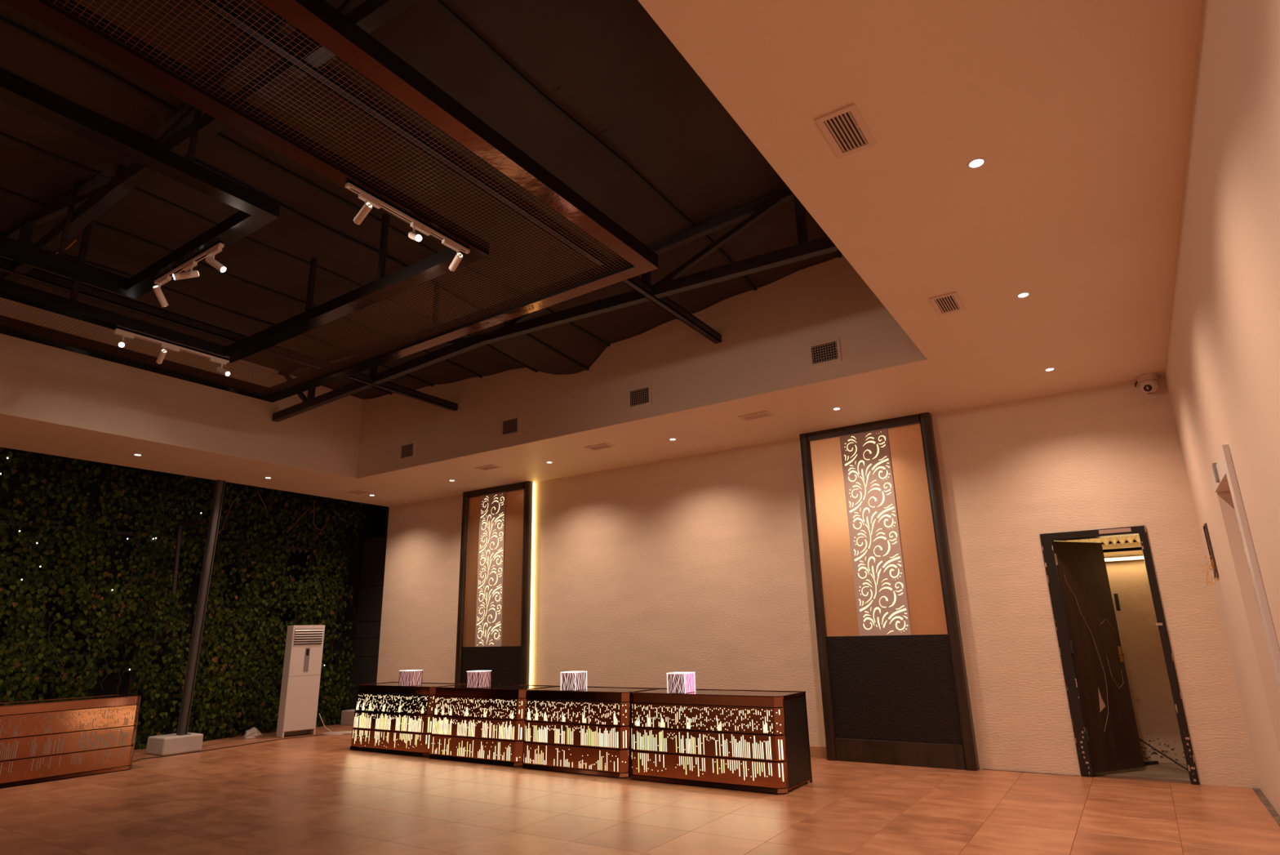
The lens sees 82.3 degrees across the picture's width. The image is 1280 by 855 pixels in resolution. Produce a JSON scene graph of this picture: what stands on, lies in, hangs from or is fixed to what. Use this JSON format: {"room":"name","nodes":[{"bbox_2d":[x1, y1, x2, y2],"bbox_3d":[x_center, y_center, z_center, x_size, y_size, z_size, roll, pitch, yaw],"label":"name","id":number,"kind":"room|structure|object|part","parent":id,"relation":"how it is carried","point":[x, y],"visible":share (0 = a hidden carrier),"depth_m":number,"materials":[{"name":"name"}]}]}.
{"room":"entertainment venue","nodes":[
{"label":"entertainment venue","id":0,"kind":"room"},
{"bbox_2d":[0,297,362,478],"bbox_3d":[-7.587,-1.025,8.588,0.085,1.706,9.972,-11,-19,32],"label":"wall","id":1,"kind":"structure","parent":0,"point":[38,381],"depth_m":10.02,"materials":[{"name":"paint"}]},
{"bbox_2d":[0,447,386,744],"bbox_3d":[-10.149,2.105,10.262,0.200,5.300,15.400,-11,-19,32],"label":"wall","id":2,"kind":"structure","parent":0,"point":[374,522],"depth_m":12.89,"materials":[{"name":"black"}]},
{"bbox_2d":[350,535,386,709],"bbox_3d":[-5.911,4.252,15.701,2.840,3.740,0.075,-11,-19,32],"label":"cladding","id":3,"kind":"object","parent":2,"relation":"attached to","point":[374,549],"visible":0.22,"depth_m":15.64,"materials":[{"name":"grey"}]},
{"bbox_2d":[0,0,842,399],"bbox_3d":[-3.743,-2.189,6.167,9.449,0.771,10.203,-11,-19,32],"label":"roof","id":4,"kind":"structure","parent":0,"point":[595,92],"depth_m":6.42,"materials":[{"name":"black metal"}]},
{"bbox_2d":[0,67,279,298],"bbox_3d":[-4.626,-2.183,4.607,2.215,0.928,3.715,-11,-19,32],"label":"frame","id":5,"kind":"object","parent":4,"relation":"hanging from","point":[256,211],"visible":0.96,"depth_m":5.15,"materials":[{"name":"black metal"}]},
{"bbox_2d":[152,242,226,306],"bbox_3d":[-3.692,-1.232,5.935,1.040,0.240,0.213,-11,-19,32],"label":"track light","id":6,"kind":"object","parent":5,"relation":"attached to","point":[209,254],"visible":1,"depth_m":5.89,"materials":[{"name":"white metal"}]},
{"bbox_3d":[-3.690,-1.328,5.969,1.040,0.038,0.036,-11,-19,32],"label":"rail","id":7,"kind":"part","parent":6,"relation":"part of","materials":[{"name":"beige plastic"}]},
{"bbox_2d":[0,0,419,282],"bbox_3d":[-3.971,-2.136,5.788,9.278,0.852,0.090,-11,-19,32],"label":"roof truss","id":8,"kind":"object","parent":4,"relation":"attached to","point":[369,15],"visible":0.6,"depth_m":5.29,"materials":[{"name":"metal"}]},
{"bbox_2d":[0,0,658,402],"bbox_3d":[-4.318,-2.153,5.040,5.845,1.141,7.365,-11,-19,32],"label":"frame","id":9,"kind":"object","parent":4,"relation":"hanging from","point":[321,21],"visible":0.99,"depth_m":5.48,"materials":[{"name":"orange metal"}]},
{"bbox_2d":[112,328,230,376],"bbox_3d":[-4.793,-0.745,7.516,0.234,0.206,1.099,-11,-19,32],"label":"track light","id":10,"kind":"object","parent":9,"relation":"attached to","point":[122,333],"visible":1,"depth_m":7.46,"materials":[{"name":"white metal"}]},
{"bbox_2d":[345,182,470,271],"bbox_3d":[-1.703,-1.451,5.451,0.231,0.214,1.130,-11,-19,32],"label":"track light","id":11,"kind":"object","parent":9,"relation":"attached to","point":[370,200],"visible":1,"depth_m":5.39,"materials":[{"name":"white metal"}]},
{"bbox_2d":[271,186,838,422],"bbox_3d":[-1.785,-1.281,8.990,9.278,0.852,0.090,-11,-19,32],"label":"roof truss","id":12,"kind":"object","parent":4,"relation":"attached to","point":[753,211],"visible":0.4,"depth_m":7.65,"materials":[{"name":"metal"}]},
{"bbox_2d":[0,0,1201,506],"bbox_3d":[-3.520,-1.023,5.951,13.160,0.090,14.000,-11,-19,32],"label":"ceiling","id":13,"kind":"structure","parent":0,"point":[1077,112],"depth_m":4.67,"materials":[{"name":"paint"}]},
{"bbox_2d":[346,489,371,494],"bbox_3d":[-5.155,1.192,13.445,0.395,0.016,0.230,-11,-19,32],"label":"ceiling vent","id":14,"kind":"object","parent":13,"relation":"in","point":[358,491],"visible":1,"depth_m":13.42,"materials":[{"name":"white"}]},
{"bbox_2d":[475,464,502,471],"bbox_3d":[-2.426,0.646,11.746,0.395,0.016,0.230,-11,-19,32],"label":"ceiling vent","id":15,"kind":"object","parent":13,"relation":"in","point":[489,467],"visible":1,"depth_m":11.73,"materials":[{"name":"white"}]},
{"bbox_2d":[584,442,615,450],"bbox_3d":[-0.583,0.284,10.621,0.395,0.016,0.230,-11,-19,32],"label":"ceiling vent","id":16,"kind":"object","parent":13,"relation":"in","point":[602,446],"visible":1,"depth_m":10.61,"materials":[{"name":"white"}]},
{"bbox_2d":[737,410,773,421],"bbox_3d":[1.473,-0.143,9.282,0.395,0.016,0.230,-11,-19,32],"label":"ceiling vent","id":17,"kind":"object","parent":13,"relation":"in","point":[762,414],"visible":1,"depth_m":9.27,"materials":[{"name":"white metal"}]},
{"bbox_2d":[814,102,875,158],"bbox_3d":[1.135,-1.623,4.027,0.215,0.016,0.395,-11,-19,32],"label":"ceiling vent","id":18,"kind":"object","parent":13,"relation":"in","point":[844,128],"visible":1,"depth_m":4.01,"materials":[{"name":"beige paint"}]},
{"bbox_2d":[928,291,965,315],"bbox_3d":[2.601,-1.045,6.192,0.215,0.016,0.395,-11,-19,32],"label":"ceiling vent","id":19,"kind":"object","parent":13,"relation":"in","point":[948,303],"visible":1,"depth_m":6.18,"materials":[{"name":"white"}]},
{"bbox_2d":[967,157,986,168],"bbox_3d":[1.991,-1.563,4.329,0.104,0.006,0.104,-11,-19,32],"label":"recessed light","id":20,"kind":"object","parent":13,"relation":"in","point":[976,162],"visible":1,"depth_m":4.32,"materials":[{"name":"beige plastic"}]},
{"bbox_2d":[1016,292,1030,297],"bbox_3d":[3.180,-1.098,6.071,0.104,0.006,0.104,-11,-19,32],"label":"recessed light","id":21,"kind":"object","parent":13,"relation":"in","point":[1022,295],"visible":1,"depth_m":6.07,"materials":[{"name":"beige plastic"}]},
{"bbox_2d":[1044,367,1054,371],"bbox_3d":[4.397,-0.622,7.853,0.104,0.006,0.104,-11,-19,32],"label":"recessed light","id":22,"kind":"object","parent":13,"relation":"in","point":[1050,368],"visible":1,"depth_m":7.85,"materials":[{"name":"beige plastic"}]},
{"bbox_2d":[1134,373,1158,394],"bbox_3d":[5.631,-0.471,8.126,0.230,0.204,0.221,-11,-19,32],"label":"security camera","id":23,"kind":"object","parent":13,"relation":"attached to","point":[1148,384],"visible":1,"depth_m":8.05,"materials":[{"name":"beige plastic"}]},
{"bbox_2d":[0,720,1279,854],"bbox_3d":[-3.722,3.444,5.950,16.200,0.124,16.100,-11,-19,32],"label":"floor","id":24,"kind":"structure","parent":0,"point":[314,794],"depth_m":6.69,"materials":[{"name":"brown tile"}]},
{"bbox_2d":[0,693,141,787],"bbox_3d":[-7.466,3.926,9.227,0.764,0.911,1.804,-11,-19,32],"label":"bar counter","id":25,"kind":"object","parent":24,"relation":"on","point":[60,738],"depth_m":9.13,"materials":[{"name":"brown wood"}]},
{"bbox_3d":[-7.503,3.505,9.366,0.676,0.012,1.778,-11,-19,32],"label":"glass","id":26,"kind":"part","parent":25,"relation":"part of","materials":[{"name":"black"}]},
{"bbox_3d":[-7.011,4.126,9.960,0.676,0.905,0.022,-11,-19,32],"label":"edge frame","id":27,"kind":"part","parent":25,"relation":"part of","materials":[{"name":"brown wood"}]},
{"bbox_2d":[0,446,366,749],"bbox_3d":[-8.289,2.827,11.635,0.500,4.453,8.773,-11,-19,32],"label":"ivy hedge","id":28,"kind":"object","parent":24,"relation":"on","point":[146,586],"visible":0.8,"depth_m":12.16,"materials":[{"name":"green plant"}]},
{"bbox_2d":[121,534,156,538],"bbox_3d":[-8.156,1.789,11.906,0.069,0.088,0.498,-11,-19,32],"label":"fairy lights","id":29,"kind":"object","parent":28,"relation":"attached to","point":[148,535],"depth_m":11.95,"materials":[{"name":"white"}]},
{"bbox_2d":[146,479,225,755],"bbox_3d":[-7.108,2.899,11.650,0.510,4.190,0.570,-11,-19,32],"label":"support post","id":30,"kind":"object","parent":24,"relation":"on","point":[181,741],"visible":1,"depth_m":11.45,"materials":[{"name":"grey metal"}]},
{"bbox_2d":[171,518,206,594],"bbox_3d":[-7.460,2.118,12.046,0.697,1.196,0.118,-11,-18,31],"label":"brace arm","id":31,"kind":"object","parent":30,"relation":"attached to","point":[180,524],"visible":1,"depth_m":12.18,"materials":[{"name":"metal"}]},
{"bbox_2d":[133,733,325,761],"bbox_3d":[-6.026,4.960,11.349,1.240,0.012,4.302,-15,-21,39],"label":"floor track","id":32,"kind":"object","parent":24,"relation":"on","point":[322,734],"visible":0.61,"depth_m":11.38,"materials":[{"name":"black plastic"}]},
{"bbox_2d":[241,726,262,737],"bbox_3d":[-6.700,5.263,12.650,0.325,0.166,0.310,5,-17,-21],"label":"rock","id":33,"kind":"object","parent":24,"relation":"on","point":[254,732],"visible":1,"depth_m":12.56,"materials":[{"name":"grey stone"}]},
{"bbox_2d":[275,625,324,737],"bbox_3d":[-5.998,4.464,12.967,0.555,1.847,0.321,14,-22,-42],"label":"air conditioner","id":34,"kind":"object","parent":24,"relation":"on","point":[302,665],"visible":1,"depth_m":12.86,"materials":[{"name":"white"}]},
{"bbox_3d":[-5.902,4.110,12.962,0.080,0.400,0.006,14,-22,-42],"label":"display panel","id":35,"kind":"part","parent":34,"relation":"part of","materials":[{"name":"grey plastic"}]},
{"bbox_2d":[293,628,323,644],"bbox_3d":[-5.920,3.734,13.071,0.485,0.270,0.008,14,-22,-42],"label":"air vent","id":36,"kind":"object","parent":34,"relation":"attached to","point":[301,636],"depth_m":13.06,"materials":[{"name":"grey plastic"}]},
{"bbox_2d":[319,712,351,734],"bbox_3d":[-4.740,5.140,12.717,1.790,0.352,0.312,-5,-16,11],"label":"cord","id":37,"kind":"object","parent":24,"relation":"on","point":[343,731],"visible":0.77,"depth_m":12.77,"materials":[{"name":"grey plastic"}]},
{"bbox_2d":[340,708,355,725],"bbox_3d":[-5.419,5.638,14.248,0.680,0.260,0.440,-11,-19,32],"label":"kerb","id":38,"kind":"object","parent":24,"relation":"on","point":[348,715],"visible":0.29,"depth_m":14.15,"materials":[{"name":"white concrete"}]},
{"bbox_2d":[349,681,466,755],"bbox_3d":[-3.453,4.302,10.888,1.759,0.911,0.764,-11,-19,32],"label":"bar counter","id":39,"kind":"object","parent":24,"relation":"on","point":[388,715],"depth_m":10.58,"materials":[{"name":"black wood"}]},
{"bbox_2d":[398,669,422,685],"bbox_3d":[-3.386,3.697,10.809,0.244,0.216,0.244,-11,-19,32],"label":"table lamp","id":40,"kind":"object","parent":39,"relation":"on","point":[409,677],"visible":1,"depth_m":10.74,"materials":[{"name":"white"}]},
{"bbox_3d":[-3.445,3.882,11.036,1.733,0.012,0.676,-11,-19,32],"label":"glass","id":41,"kind":"part","parent":39,"relation":"part of","materials":[{"name":"black"}]},
{"bbox_2d":[428,684,555,765],"bbox_3d":[-2.023,4.002,9.949,1.714,0.911,0.764,-11,-19,32],"label":"bar counter","id":42,"kind":"object","parent":24,"relation":"on","point":[486,722],"depth_m":9.64,"materials":[{"name":"black wood"}]},
{"bbox_2d":[466,670,491,688],"bbox_3d":[-2.215,3.458,10.061,0.244,0.216,0.244,-11,-19,32],"label":"table lamp","id":43,"kind":"object","parent":42,"relation":"on","point":[475,678],"visible":1,"depth_m":9.99,"materials":[{"name":"white"}]},
{"bbox_3d":[-2.015,3.583,10.096,1.688,0.012,0.676,-11,-19,32],"label":"glass","id":44,"kind":"part","parent":42,"relation":"part of","materials":[{"name":"black"}]},
{"bbox_3d":[-1.302,3.872,9.538,0.022,0.905,0.676,-11,-19,32],"label":"edge frame","id":45,"kind":"part","parent":42,"relation":"part of","materials":[{"name":"brown wood"}]},
{"bbox_2d":[522,685,658,777],"bbox_3d":[-0.638,3.713,9.043,1.614,0.911,0.764,-11,-19,32],"label":"bar counter","id":46,"kind":"object","parent":24,"relation":"on","point":[589,728],"depth_m":8.73,"materials":[{"name":"black wood"}]},
{"bbox_3d":[-1.275,3.857,9.487,0.022,0.905,0.676,-11,-19,32],"label":"edge frame","id":47,"kind":"part","parent":46,"relation":"part of","materials":[{"name":"brown wood"}]},
{"bbox_2d":[560,671,586,690],"bbox_3d":[-0.830,3.178,9.190,0.244,0.216,0.244,-11,-19,32],"label":"table lamp","id":48,"kind":"object","parent":46,"relation":"on","point":[570,680],"visible":1,"depth_m":9.12,"materials":[{"name":"white"}]},
{"bbox_3d":[-0.630,3.293,9.190,1.588,0.012,0.676,-11,-19,32],"label":"glass","id":49,"kind":"part","parent":46,"relation":"part of","materials":[{"name":"black"}]},
{"bbox_3d":[0.041,3.591,8.659,0.022,0.905,0.676,-11,-19,32],"label":"edge frame","id":50,"kind":"part","parent":46,"relation":"part of","materials":[{"name":"brown wood"}]},
{"bbox_2d":[630,688,812,793],"bbox_3d":[0.833,3.413,8.106,1.899,0.911,0.764,-11,-19,32],"label":"bar counter","id":51,"kind":"object","parent":24,"relation":"on","point":[754,738],"depth_m":7.76,"materials":[{"name":"black wood"}]},
{"bbox_3d":[0.077,3.581,8.625,0.022,0.905,0.676,-11,-19,32],"label":"edge frame","id":52,"kind":"part","parent":51,"relation":"part of","materials":[{"name":"brown wood"}]},
{"bbox_2d":[666,671,695,693],"bbox_3d":[0.471,2.916,8.371,0.244,0.216,0.244,-11,-19,32],"label":"table lamp","id":53,"kind":"object","parent":51,"relation":"on","point":[677,682],"visible":1,"depth_m":8.29,"materials":[{"name":"white"}]},
{"bbox_3d":[0.841,2.993,8.254,1.873,0.012,0.676,-11,-19,32],"label":"glass","id":54,"kind":"part","parent":51,"relation":"part of","materials":[{"name":"black"}]},
{"bbox_3d":[1.631,3.267,7.647,0.022,0.905,0.676,-11,-19,32],"label":"edge frame","id":55,"kind":"part","parent":51,"relation":"part of","materials":[{"name":"black wood"}]},
{"bbox_2d":[1113,593,1121,644],"bbox_3d":[5.715,2.963,8.744,0.350,1.902,0.120,-5,-16,13],"label":"door handle","id":56,"kind":"object","parent":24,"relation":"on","point":[1116,596],"visible":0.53,"depth_m":8.93,"materials":[{"name":"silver metal"}]},
{"bbox_3d":[5.764,3.002,8.736,0.216,1.622,0.019,-3,-16,6],"label":"handle","id":57,"kind":"part","parent":56,"relation":"part of","materials":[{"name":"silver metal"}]},
{"bbox_2d":[1143,760,1158,764],"bbox_3d":[5.625,3.806,8.281,0.580,0.028,0.030,3,-16,-14],"label":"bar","id":58,"kind":"object","parent":24,"relation":"on","point":[1147,762],"visible":0.36,"depth_m":8.32,"materials":[{"name":"black metal"}]},
{"bbox_2d":[1139,737,1187,770],"bbox_3d":[5.815,3.631,8.192,0.020,0.306,0.618,3,-16,-15],"label":"stick","id":59,"kind":"object","parent":24,"relation":"on","point":[1140,740],"visible":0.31,"depth_m":8.13,"materials":[{"name":"metal"}]},
{"bbox_2d":[355,254,926,478],"bbox_3d":[-0.921,-0.730,10.186,9.432,1.706,0.085,-11,-19,32],"label":"wall","id":60,"kind":"structure","parent":0,"point":[766,332],"depth_m":9.22,"materials":[{"name":"paint"}]},
{"bbox_2d":[0,257,457,410],"bbox_3d":[-5.594,-1.382,7.322,0.080,0.100,9.972,-11,-19,32],"label":"tie beam","id":61,"kind":"structure","parent":60,"relation":"attached to","point":[6,265],"depth_m":8.02,"materials":[{"name":"metal"}]},
{"bbox_2d":[399,440,415,460],"bbox_3d":[-3.741,0.375,11.754,0.360,0.275,0.016,-11,-19,32],"label":"air vent","id":62,"kind":"object","parent":60,"relation":"in","point":[406,451],"visible":1,"depth_m":11.76,"materials":[{"name":"beige metal"}]},
{"bbox_2d":[195,0,721,343],"bbox_3d":[-1.781,-2.151,4.923,0.080,0.100,9.972,-11,-19,32],"label":"tie beam","id":63,"kind":"structure","parent":60,"relation":"attached to","point":[635,282],"depth_m":5.21,"materials":[{"name":"metal"}]},
{"bbox_2d":[500,414,519,437],"bbox_3d":[-1.880,-0.015,10.588,0.360,0.275,0.016,-11,-19,32],"label":"air vent","id":64,"kind":"object","parent":60,"relation":"in","point":[509,426],"visible":1,"depth_m":10.59,"materials":[{"name":"beige metal"}]},
{"bbox_2d":[627,383,652,409],"bbox_3d":[-0.005,-0.393,9.408,0.360,0.275,0.016,-11,-19,32],"label":"air vent","id":65,"kind":"object","parent":60,"relation":"in","point":[641,396],"visible":1,"depth_m":9.41,"materials":[{"name":"beige metal"}]},
{"bbox_2d":[808,337,841,367],"bbox_3d":[2.047,-0.831,8.123,0.360,0.275,0.016,-11,-19,32],"label":"air vent","id":66,"kind":"object","parent":60,"relation":"in","point":[828,351],"visible":1,"depth_m":8.12,"materials":[{"name":"white metal"}]},
{"bbox_2d":[637,0,927,359],"bbox_3d":[0.212,-2.598,3.682,0.085,1.706,9.972,-11,-19,32],"label":"wall","id":67,"kind":"structure","parent":0,"point":[637,0],"depth_m":4.13,"materials":[{"name":"paint"}]},
{"bbox_2d":[376,375,1259,788],"bbox_3d":[0.437,2.516,11.108,13.160,4.290,0.200,-11,-19,32],"label":"wall","id":68,"kind":"structure","parent":0,"point":[700,563],"depth_m":9.77,"materials":[{"name":"paint"}]},
{"bbox_2d":[454,480,535,684],"bbox_3d":[-2.550,3.108,12.766,1.674,4.190,0.161,-11,-19,32],"label":"wall panel","id":69,"kind":"object","parent":68,"relation":"attached to","point":[495,619],"visible":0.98,"depth_m":12.80,"materials":[{"name":"brown wood"}]},
{"bbox_3d":[-3.188,3.236,13.168,0.125,4.190,0.161,-11,-19,32],"label":"frame post","id":70,"kind":"part","parent":69,"relation":"part of","materials":[{"name":"brown wood"}]},
{"bbox_3d":[-1.914,2.979,12.366,0.125,4.190,0.161,-11,-19,32],"label":"frame post","id":71,"kind":"part","parent":69,"relation":"part of","materials":[{"name":"brown wood"}]},
{"bbox_2d":[809,745,826,758],"bbox_3d":[0.307,4.516,10.526,4.960,0.130,0.020,-11,-19,32],"label":"baseboard","id":72,"kind":"structure","parent":68,"relation":"attached to","point":[815,751],"depth_m":9.29,"materials":[{"name":"brown wood"}]},
{"bbox_2d":[799,412,979,770],"bbox_3d":[3.027,1.983,9.258,1.749,4.190,0.161,-11,-19,32],"label":"wall panel","id":73,"kind":"object","parent":68,"relation":"attached to","point":[894,683],"visible":1,"depth_m":9.16,"materials":[{"name":"brown wood"}]},
{"bbox_3d":[2.358,2.118,9.679,0.125,4.190,0.161,-11,-19,32],"label":"frame post","id":74,"kind":"part","parent":73,"relation":"part of","materials":[{"name":"brown wood"}]},
{"bbox_3d":[3.082,3.874,8.728,1.489,0.260,0.141,-11,-19,32],"label":"rail","id":75,"kind":"part","parent":73,"relation":"part of","materials":[{"name":"brown wood"}]},
{"bbox_3d":[3.705,1.846,8.832,0.125,4.190,0.161,-11,-19,32],"label":"frame post","id":76,"kind":"part","parent":73,"relation":"part of","materials":[{"name":"brown wood"}]},
{"bbox_2d":[1040,524,1199,784],"bbox_3d":[5.265,2.450,8.121,1.019,2.571,0.728,-11,-19,32],"label":"door","id":77,"kind":"structure","parent":68,"relation":"in","point":[1105,731],"depth_m":8.12,"materials":[{"name":"black wood"}]},
{"bbox_2d":[1060,534,1140,544],"bbox_3d":[5.449,1.253,8.835,3.226,0.270,1.151,-11,-19,32],"label":"ceiling","id":78,"kind":"structure","parent":0,"point":[1130,539],"depth_m":9.05,"materials":[{"name":"beige paint"}]},
{"bbox_2d":[1103,550,1186,763],"bbox_3d":[5.897,2.739,8.893,3.000,2.414,0.104,-11,-19,32],"label":"wall","id":79,"kind":"structure","parent":0,"point":[1153,706],"depth_m":8.73,"materials":[{"name":"paint"}]},
{"bbox_2d":[1102,542,1141,549],"bbox_3d":[5.471,1.578,9.447,2.100,0.060,0.060,-11,-19,32],"label":"trim","id":80,"kind":"structure","parent":79,"relation":"attached to","point":[1117,545],"depth_m":9.09,"materials":[{"name":"paint"}]},
{"bbox_2d":[1101,540,1142,552],"bbox_3d":[5.586,1.437,9.579,2.200,0.700,0.060,-11,-19,32],"label":"trim","id":81,"kind":"structure","parent":79,"relation":"attached to","point":[1102,543],"depth_m":9.19,"materials":[{"name":"black"}]},
{"bbox_2d":[1104,555,1143,561],"bbox_3d":[5.779,1.658,9.148,1.240,0.040,0.079,-11,-19,32],"label":"tube light","id":82,"kind":"object","parent":79,"relation":"attached to","point":[1134,557],"visible":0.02,"depth_m":9.01,"materials":[{"name":"white plastic"}]},
{"bbox_2d":[1164,0,1279,815],"bbox_3d":[2.157,-0.116,1.957,0.200,4.290,14.200,-11,-19,32],"label":"wall","id":83,"kind":"structure","parent":0,"point":[1222,374],"depth_m":4.03,"materials":[{"name":"beige paint"}]},
{"bbox_2d":[1200,523,1218,585],"bbox_3d":[5.439,1.230,7.044,0.116,0.578,0.300,-11,-19,32],"label":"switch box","id":84,"kind":"object","parent":83,"relation":"attached to","point":[1213,562],"visible":1,"depth_m":7.01,"materials":[{"name":"black metal"}]},
{"bbox_2d":[1210,444,1279,691],"bbox_3d":[4.434,1.517,4.957,0.377,2.680,1.340,-11,-19,32],"label":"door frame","id":85,"kind":"structure","parent":83,"relation":"in","point":[1224,465],"depth_m":4.71,"materials":[{"name":"white wood"}]},
{"bbox_2d":[1211,462,1219,482],"bbox_3d":[4.362,0.342,5.537,0.030,0.140,0.080,-11,-19,32],"label":"wall sensor","id":86,"kind":"object","parent":85,"relation":"attached to","point":[1214,464],"visible":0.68,"depth_m":5.51,"materials":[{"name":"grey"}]},
{"bbox_3d":[4.299,0.329,5.422,0.012,0.135,1.150,-11,-19,32],"label":"head architrave","id":87,"kind":"part","parent":85,"relation":"part of","materials":[{"name":"white"}]},
{"bbox_3d":[3.984,0.918,4.767,0.027,0.650,0.014,-11,-19,32],"label":"strike plate","id":88,"kind":"part","parent":85,"relation":"part of","materials":[{"name":"silver metal"}]}
]}

